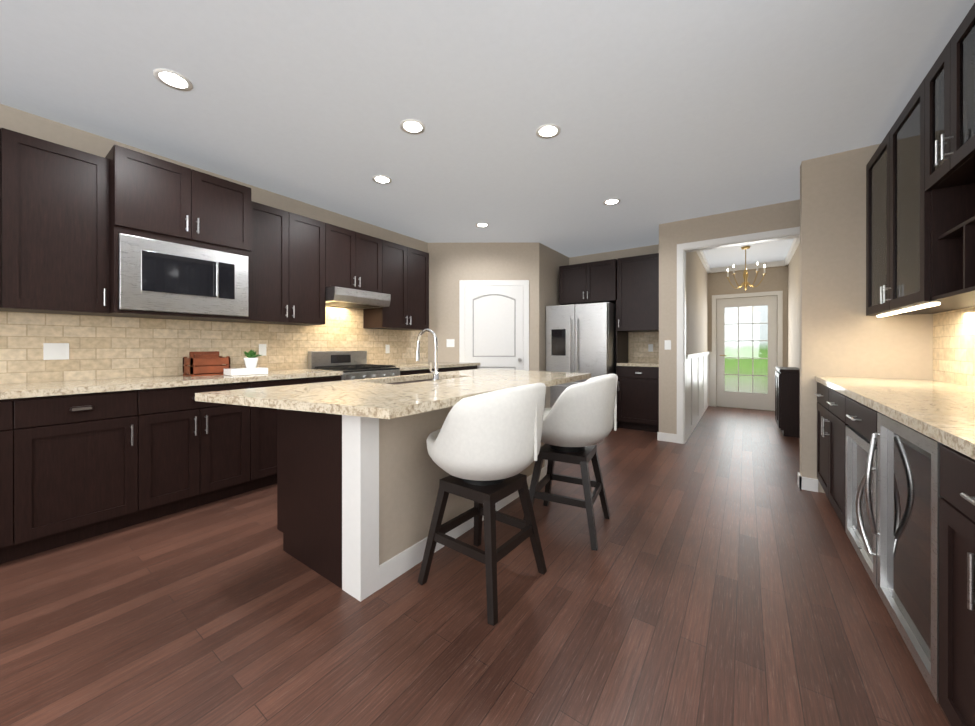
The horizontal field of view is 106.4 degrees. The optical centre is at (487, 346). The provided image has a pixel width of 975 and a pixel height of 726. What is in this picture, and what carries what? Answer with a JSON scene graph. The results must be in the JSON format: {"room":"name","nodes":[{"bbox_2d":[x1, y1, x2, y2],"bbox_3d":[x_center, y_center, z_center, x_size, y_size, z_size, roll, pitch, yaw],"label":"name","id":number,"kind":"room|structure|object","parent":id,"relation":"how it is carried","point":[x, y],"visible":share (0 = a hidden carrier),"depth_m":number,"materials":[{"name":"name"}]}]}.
{"room":"kitchen","nodes":[
{"label":"kitchen","id":0,"kind":"room"},
{"bbox_2d":[0,104,427,252],"bbox_3d":[-2.476,-0.175,3.099,0.120,2.650,9.690,0,0,35],"label":"wall","id":1,"kind":"structure","parent":0,"point":[23,122],"depth_m":2.85,"materials":[{"name":"beige paint"}]},
{"bbox_2d":[0,305,427,383],"bbox_3d":[-2.048,-0.111,3.593,0.008,0.720,4.450,0,0,35],"label":"backsplash","id":2,"kind":"structure","parent":1,"relation":"attached to","point":[40,347],"depth_m":2.85,"materials":[{"name":"tile"}]},
{"bbox_2d":[0,128,428,330],"bbox_3d":[-1.983,-0.755,3.240,0.509,1.070,3.950,0,0,35],"label":"upper cabinets","id":3,"kind":"object","parent":1,"relation":"attached to","point":[118,231],"visible":1,"depth_m":2.55,"materials":[{"name":"brown wood"}]},
{"bbox_2d":[118,233,247,316],"bbox_3d":[-2.301,-0.486,2.755,0.467,0.488,0.742,0,0,35],"label":"microwave","id":4,"kind":"object","parent":3,"relation":"in","point":[158,277],"depth_m":2.58,"materials":[{"name":"silver metal"}]},
{"bbox_2d":[325,286,390,308],"bbox_3d":[-1.486,-0.517,3.954,0.497,0.138,0.680,0,0,35],"label":"range hood","id":5,"kind":"object","parent":3,"relation":"attached to","point":[336,296],"depth_m":3.79,"materials":[{"name":"silver metal"}]},
{"bbox_2d":[0,406,950,725],"bbox_3d":[0.359,1.200,2.675,5.240,0.100,12.270,0,0,35],"label":"floor","id":6,"kind":"structure","parent":0,"point":[720,576],"depth_m":1.53,"materials":[{"name":"brown wood"}]},
{"bbox_2d":[0,399,35,563],"bbox_3d":[-2.889,0.711,1.868,0.617,0.880,0.660,0,0,35],"label":"base cabinet","id":7,"kind":"object","parent":6,"relation":"on","point":[17,416],"depth_m":1.93,"materials":[{"name":"brown wood"}]},
{"bbox_2d":[36,391,155,553],"bbox_3d":[-2.595,0.711,2.284,0.617,0.880,0.600,0,0,35],"label":"base cabinet","id":8,"kind":"object","parent":6,"relation":"on","point":[80,460],"depth_m":2.15,"materials":[{"name":"brown wood"}]},
{"bbox_2d":[0,369,342,398],"bbox_3d":[-2.350,0.249,2.612,0.637,0.038,2.500,0,0,35],"label":"countertop","id":9,"kind":"structure","parent":8,"relation":"on","point":[77,387],"depth_m":2.36,"materials":[{"name":"beige stone"}]},
{"bbox_2d":[183,351,229,376],"bbox_3d":[-2.283,0.134,2.969,0.200,0.190,0.260,0,0,35],"label":"crate","id":10,"kind":"object","parent":9,"relation":"on","point":[208,363],"visible":0.98,"depth_m":2.91,"materials":[{"name":"brown wood"}]},
{"bbox_2d":[224,367,267,375],"bbox_3d":[-1.992,0.203,3.015,0.161,0.051,0.270,0,0,35],"label":"serving tray","id":11,"kind":"object","parent":9,"relation":"on","point":[243,371],"visible":0.96,"depth_m":2.95,"materials":[{"name":"white ceramic"}]},
{"bbox_2d":[244,349,260,367],"bbox_3d":[-1.961,0.098,3.050,0.116,0.157,0.151,0,0,35],"label":"potted plant","id":12,"kind":"object","parent":11,"relation":"on","point":[251,361],"visible":1,"depth_m":3.02,"materials":[{"name":"green plant"}]},
{"bbox_2d":[156,383,259,518],"bbox_3d":[-2.271,0.710,2.741,0.617,0.880,0.760,0,0,35],"label":"base cabinet","id":13,"kind":"object","parent":6,"relation":"on","point":[207,452],"depth_m":2.58,"materials":[{"name":"brown wood"}]},
{"bbox_2d":[260,379,315,487],"bbox_3d":[-1.962,0.710,3.178,0.617,0.880,0.550,0,0,35],"label":"base cabinet","id":14,"kind":"object","parent":6,"relation":"on","point":[268,416],"depth_m":2.95,"materials":[{"name":"brown wood"}]},
{"bbox_2d":[316,375,340,382],"bbox_3d":[-1.754,0.709,3.472,0.617,0.880,0.410,0,0,35],"label":"base cabinet","id":15,"kind":"object","parent":6,"relation":"on","point":[323,378],"depth_m":3.35,"materials":[{"name":"brown wood"}]},
{"bbox_2d":[308,351,399,380],"bbox_3d":[-1.395,0.599,3.891,0.706,1.100,0.682,0,0,35],"label":"range","id":16,"kind":"object","parent":6,"relation":"on","point":[352,365],"visible":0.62,"depth_m":3.86,"materials":[{"name":"silver metal"}]},
{"bbox_2d":[277,385,553,601],"bbox_3d":[-0.342,0.710,2.698,0.839,0.880,1.982,0,0,35],"label":"kitchen island","id":17,"kind":"object","parent":6,"relation":"on","point":[360,472],"depth_m":1.84,"materials":[{"name":"brown wood"}]},
{"bbox_2d":[195,381,482,432],"bbox_3d":[-0.746,0.251,1.839,1.160,0.040,0.850,0,0,35],"label":"island countertop","id":18,"kind":"structure","parent":17,"relation":"on","point":[321,407],"depth_m":1.73,"materials":[{"name":"beige stone"}]},
{"bbox_2d":[355,373,546,392],"bbox_3d":[-0.281,0.251,2.496,1.160,0.040,0.760,0,0,35],"label":"island countertop","id":19,"kind":"structure","parent":17,"relation":"on","point":[480,384],"depth_m":2.36,"materials":[{"name":"beige stone"}]},
{"bbox_2d":[383,377,442,384],"bbox_3d":[-0.514,0.374,2.661,0.430,0.232,0.780,0,0,35],"label":"sink","id":20,"kind":"object","parent":19,"relation":"in","point":[408,378],"depth_m":2.88,"materials":[{"name":"silver metal"}]},
{"bbox_2d":[416,329,439,380],"bbox_3d":[-0.426,0.052,2.502,0.220,0.356,0.094,0,0,35],"label":"faucet","id":21,"kind":"object","parent":19,"relation":"on","point":[435,372],"visible":1,"depth_m":2.47,"materials":[{"name":"silver metal"}]},
{"bbox_2d":[439,369,590,388],"bbox_3d":[0.181,0.250,3.149,1.160,0.040,0.840,0,0,35],"label":"island countertop","id":22,"kind":"structure","parent":17,"relation":"on","point":[551,378],"depth_m":3.03,"materials":[{"name":"beige stone"}]},
{"bbox_2d":[400,367,455,375],"bbox_3d":[-0.972,0.708,4.578,0.617,0.880,0.919,0,0,35],"label":"base cabinet","id":23,"kind":"object","parent":6,"relation":"on","point":[440,369],"depth_m":4.39,"materials":[{"name":"brown wood"}]},
{"bbox_2d":[389,363,479,370],"bbox_3d":[-0.794,0.246,4.810,0.637,0.038,1.504,0,0,35],"label":"countertop","id":24,"kind":"structure","parent":23,"relation":"on","point":[410,366],"depth_m":4.63,"materials":[{"name":"beige stone"}]},
{"bbox_2d":[456,367,476,370],"bbox_3d":[-0.562,0.707,5.156,0.617,0.880,0.616,0,0,35],"label":"base cabinet","id":25,"kind":"object","parent":6,"relation":"on","point":[457,368],"depth_m":4.98,"materials":[{"name":"brown wood"}]},
{"bbox_2d":[418,383,546,625],"bbox_3d":[-0.009,0.662,1.813,0.590,0.990,0.591,0,0,35],"label":"stool","id":26,"kind":"object","parent":6,"relation":"on","point":[483,449],"visible":1,"depth_m":1.60,"materials":[{"name":"white leather"}]},
{"bbox_2d":[521,373,617,550],"bbox_3d":[0.530,0.661,2.358,0.591,0.990,0.590,0,0,35],"label":"stool","id":27,"kind":"object","parent":6,"relation":"on","point":[578,420],"visible":0.83,"depth_m":2.14,"materials":[{"name":"white leather"}]},
{"bbox_2d":[546,302,615,428],"bbox_3d":[1.466,0.272,5.467,0.910,1.750,0.946,0,0,35],"label":"refrigerator","id":28,"kind":"object","parent":6,"relation":"on","point":[580,338],"visible":0.56,"depth_m":5.09,"materials":[{"name":"silver metal"}]},
{"bbox_2d":[616,365,658,432],"bbox_3d":[2.220,0.707,5.180,0.575,0.880,0.617,0,0,35],"label":"base cabinet","id":29,"kind":"object","parent":6,"relation":"on","point":[637,385],"depth_m":4.95,"materials":[{"name":"brown wood"}]},
{"bbox_2d":[616,361,658,368],"bbox_3d":[2.216,0.246,5.173,0.575,0.038,0.632,0,0,35],"label":"countertop","id":30,"kind":"structure","parent":29,"relation":"on","point":[650,365],"depth_m":4.96,"materials":[{"name":"beige stone"}]},
{"bbox_2d":[775,367,799,437],"bbox_3d":[4.053,0.717,4.921,0.235,0.860,0.765,0,0,35],"label":"console","id":31,"kind":"object","parent":6,"relation":"on","point":[787,399],"visible":0.9,"depth_m":4.64},
{"bbox_2d":[815,384,845,528],"bbox_3d":[2.566,0.711,2.308,0.602,0.880,1.011,0,0,35],"label":"base cabinet","id":32,"kind":"object","parent":6,"relation":"on","point":[830,430],"depth_m":2.42,"materials":[{"name":"brown wood"}]},
{"bbox_2d":[843,396,876,446],"bbox_3d":[2.096,0.354,1.644,0.602,0.165,0.605,0,0,35],"label":"drawer","id":33,"kind":"object","parent":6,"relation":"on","point":[862,420],"depth_m":1.79,"materials":[{"name":"brown wood"}]},
{"bbox_2d":[845,426,876,588],"bbox_3d":[2.068,0.797,1.664,0.636,0.710,0.601,0,0,35],"label":"beverage cooler","id":34,"kind":"object","parent":6,"relation":"on","point":[862,537],"visible":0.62,"depth_m":1.82,"materials":[{"name":"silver metal"}]},
{"bbox_2d":[865,412,943,702],"bbox_3d":[1.714,0.715,1.164,0.636,0.874,0.606,0,0,35],"label":"beverage cooler","id":35,"kind":"object","parent":6,"relation":"on","point":[906,530],"visible":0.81,"depth_m":1.30,"materials":[{"name":"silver metal"}]},
{"bbox_2d":[939,445,974,725],"bbox_3d":[1.365,0.713,0.611,0.602,0.880,0.685,0,0,35],"label":"base cabinet","id":36,"kind":"object","parent":6,"relation":"on","point":[957,473],"depth_m":0.99,"materials":[{"name":"brown wood"}]},
{"bbox_2d":[815,376,974,459],"bbox_3d":[1.381,0.252,0.643,0.614,0.038,5.096,0,0,35],"label":"countertop","id":37,"kind":"structure","parent":36,"relation":"on","point":[943,412],"depth_m":1.52,"materials":[{"name":"beige stone"}]},
{"bbox_2d":[428,243,531,370],"bbox_3d":[-0.112,-0.178,5.364,1.260,2.650,1.018,0,0,35],"label":"wall","id":38,"kind":"structure","parent":0,"point":[449,263],"depth_m":5.27,"materials":[{"name":"beige paint"}]},
{"bbox_2d":[447,339,453,346],"bbox_3d":[-0.534,-0.053,5.267,0.115,0.114,0.008,0,0,-1],"label":"switch plate","id":39,"kind":"object","parent":38,"relation":"attached to","point":[450,342],"depth_m":5.26,"materials":[{"name":"white plastic"}]},
{"bbox_2d":[459,280,528,370],"bbox_3d":[0.096,0.094,5.255,0.831,2.105,0.587,0,0,35],"label":"pantry door","id":40,"kind":"structure","parent":38,"relation":"in","point":[493,324],"depth_m":5.25,"materials":[{"name":"white wood"}]},
{"bbox_2d":[0,0,974,267],"bbox_3d":[0.359,-1.550,2.672,5.240,0.100,12.270,0,0,35],"label":"ceiling","id":41,"kind":"structure","parent":0,"point":[658,112],"depth_m":2.19,"materials":[{"name":"white paint"}]},
{"bbox_2d":[153,68,192,90],"bbox_3d":[-1.761,-1.496,2.047,0.168,0.006,0.168,0,0,8],"label":"recessed light","id":42,"kind":"object","parent":41,"relation":"in","point":[173,79],"depth_m":2.04,"materials":[{"name":"white plastic"}]},
{"bbox_2d":[372,175,391,183],"bbox_3d":[-0.945,-1.497,3.270,0.168,0.006,0.168,0,0,8],"label":"recessed light","id":43,"kind":"object","parent":41,"relation":"in","point":[381,179],"depth_m":3.27,"materials":[{"name":"white plastic"}]},
{"bbox_2d":[400,119,424,134],"bbox_3d":[-0.509,-1.496,2.484,0.168,0.006,0.168,0,0,26],"label":"recessed light","id":44,"kind":"object","parent":41,"relation":"in","point":[410,126],"depth_m":2.48,"materials":[{"name":"white plastic"}]},
{"bbox_2d":[475,223,488,227],"bbox_3d":[-0.065,-1.499,4.497,0.168,0.006,0.168,0,0,8],"label":"recessed light","id":45,"kind":"object","parent":41,"relation":"in","point":[482,225],"depth_m":4.51,"materials":[{"name":"white plastic"}]},
{"bbox_2d":[536,124,560,138],"bbox_3d":[0.422,-1.496,2.536,0.168,0.006,0.168,0,0,8],"label":"recessed light","id":46,"kind":"object","parent":41,"relation":"in","point":[547,131],"depth_m":2.54,"materials":[{"name":"white plastic"}]},
{"bbox_2d":[603,198,619,204],"bbox_3d":[1.286,-1.498,3.774,0.168,0.006,0.168,0,0,8],"label":"recessed light","id":47,"kind":"object","parent":41,"relation":"in","point":[613,201],"depth_m":3.76,"materials":[{"name":"white plastic"}]},
{"bbox_2d":[726,246,765,289],"bbox_3d":[3.897,-1.173,5.506,0.516,0.659,0.493,0,0,35],"label":"chandelier","id":48,"kind":"object","parent":41,"relation":"hanging from","point":[745,283],"visible":1,"depth_m":5.46,"materials":[{"name":"gold metal"}]},
{"bbox_2d":[532,243,568,370],"bbox_3d":[1.013,-0.179,5.745,0.120,2.650,1.100,0,0,35],"label":"wall","id":49,"kind":"structure","parent":0,"point":[536,265],"depth_m":5.35,"materials":[{"name":"beige paint"}]},
{"bbox_2d":[569,244,658,264],"bbox_3d":[1.562,-0.179,6.104,3.000,2.650,0.120,0,0,35],"label":"wall","id":50,"kind":"structure","parent":0,"point":[639,251],"depth_m":5.71,"materials":[{"name":"beige paint"}]},
{"bbox_2d":[559,259,614,304],"bbox_3d":[1.622,-0.944,5.601,0.850,0.580,0.617,0,0,35],"label":"upper cabinet","id":51,"kind":"object","parent":50,"relation":"attached to","point":[590,282],"depth_m":5.34,"materials":[{"name":"brown wood"}]},
{"bbox_2d":[615,253,658,332],"bbox_3d":[2.220,-0.728,5.178,0.575,1.010,0.617,0,0,35],"label":"upper cabinet","id":52,"kind":"object","parent":50,"relation":"attached to","point":[628,287],"depth_m":4.94,"materials":[{"name":"brown wood"}]},
{"bbox_2d":[628,332,658,361],"bbox_3d":[2.402,0.012,5.431,0.590,0.470,0.008,0,0,35],"label":"backsplash","id":53,"kind":"structure","parent":50,"relation":"attached to","point":[643,346],"depth_m":5.48,"materials":[{"name":"tile"}]},
{"bbox_2d":[686,251,709,354],"bbox_3d":[3.313,-0.179,5.826,0.120,2.650,3.350,0,0,35],"label":"wall","id":54,"kind":"structure","parent":0,"point":[703,286],"depth_m":5.57,"materials":[{"name":"beige paint"}]},
{"bbox_2d":[686,401,709,440],"bbox_3d":[3.339,1.096,5.736,0.030,0.100,3.230,0,0,35],"label":"baseboard","id":55,"kind":"structure","parent":54,"relation":"attached to","point":[698,418],"depth_m":5.35,"materials":[{"name":"white wood"}]},
{"bbox_2d":[681,227,799,443],"bbox_3d":[3.782,-0.178,5.338,1.230,2.650,3.366,0,0,35],"label":"trim","id":56,"kind":"structure","parent":54,"relation":"attached to","point":[696,382],"depth_m":5.05,"materials":[{"name":"white wood"}]},
{"bbox_2d":[659,200,799,433],"bbox_3d":[2.980,-0.176,3.937,2.060,2.650,0.120,0,0,35],"label":"wall","id":57,"kind":"structure","parent":0,"point":[771,217],"depth_m":4.35,"materials":[{"name":"beige paint"}]},
{"bbox_2d":[665,340,670,349],"bbox_3d":[2.184,-0.022,4.423,0.070,0.114,0.006,0,0,35],"label":"switch plate","id":58,"kind":"object","parent":57,"relation":"attached to","point":[667,342],"depth_m":4.42,"materials":[{"name":"white plastic"}]},
{"bbox_2d":[710,266,785,366],"bbox_3d":[4.785,-0.180,6.763,1.200,2.650,0.120,0,0,35],"label":"wall","id":59,"kind":"structure","parent":0,"point":[774,279],"depth_m":6.65,"materials":[{"name":"beige paint"}]},
{"bbox_2d":[716,295,776,410],"bbox_3d":[4.763,0.114,6.734,0.912,2.051,0.104,0,0,35],"label":"front door","id":60,"kind":"structure","parent":59,"relation":"in","point":[752,400],"depth_m":6.73,"materials":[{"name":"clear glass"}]},
{"bbox_2d":[786,243,799,368],"bbox_3d":[4.391,-0.178,5.064,0.120,2.650,3.350,0,0,35],"label":"wall","id":61,"kind":"structure","parent":0,"point":[793,268],"depth_m":5.60,"materials":[{"name":"beige paint"}]},
{"bbox_2d":[800,144,932,492],"bbox_3d":[2.860,-0.175,2.797,0.700,2.650,0.120,0,0,35],"label":"wall","id":62,"kind":"structure","parent":0,"point":[842,334],"depth_m":2.82,"materials":[{"name":"beige paint"}]},
{"bbox_3d":[1.282,-0.171,-0.142,0.120,2.650,8.500,0,0,35],"label":"wall","id":63,"kind":"structure","parent":0,"visible":0},
{"bbox_2d":[866,3,974,316],"bbox_3d":[2.153,-0.787,1.516,0.362,1.142,2.775,0,0,35],"label":"upper cabinets","id":64,"kind":"object","parent":63,"relation":"attached to","point":[920,212],"visible":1,"depth_m":1.83,"materials":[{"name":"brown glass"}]},
{"bbox_2d":[877,303,939,316],"bbox_3d":[2.591,-0.223,2.276,0.030,0.011,0.960,0,0,35],"label":"light","id":65,"kind":"object","parent":64,"relation":"attached to","point":[924,305],"depth_m":2.17,"materials":[{"name":"white plastic"}]},
{"bbox_2d":[933,307,974,386],"bbox_3d":[1.636,0.003,0.464,0.002,0.500,5.098,0,0,35],"label":"backsplash","id":66,"kind":"structure","parent":63,"relation":"attached to","point":[953,346],"depth_m":2.27,"materials":[{"name":"tile"}]},
{"label":"outside","id":67,"kind":"structure","parent":0,"visible":0},
{"bbox_2d":[725,306,767,392],"bbox_3d":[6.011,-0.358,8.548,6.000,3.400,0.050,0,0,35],"label":"door glass panes","id":68,"kind":"structure","parent":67,"point":[755,351],"depth_m":8.50,"materials":[{"name":"clear glass"}]}
]}

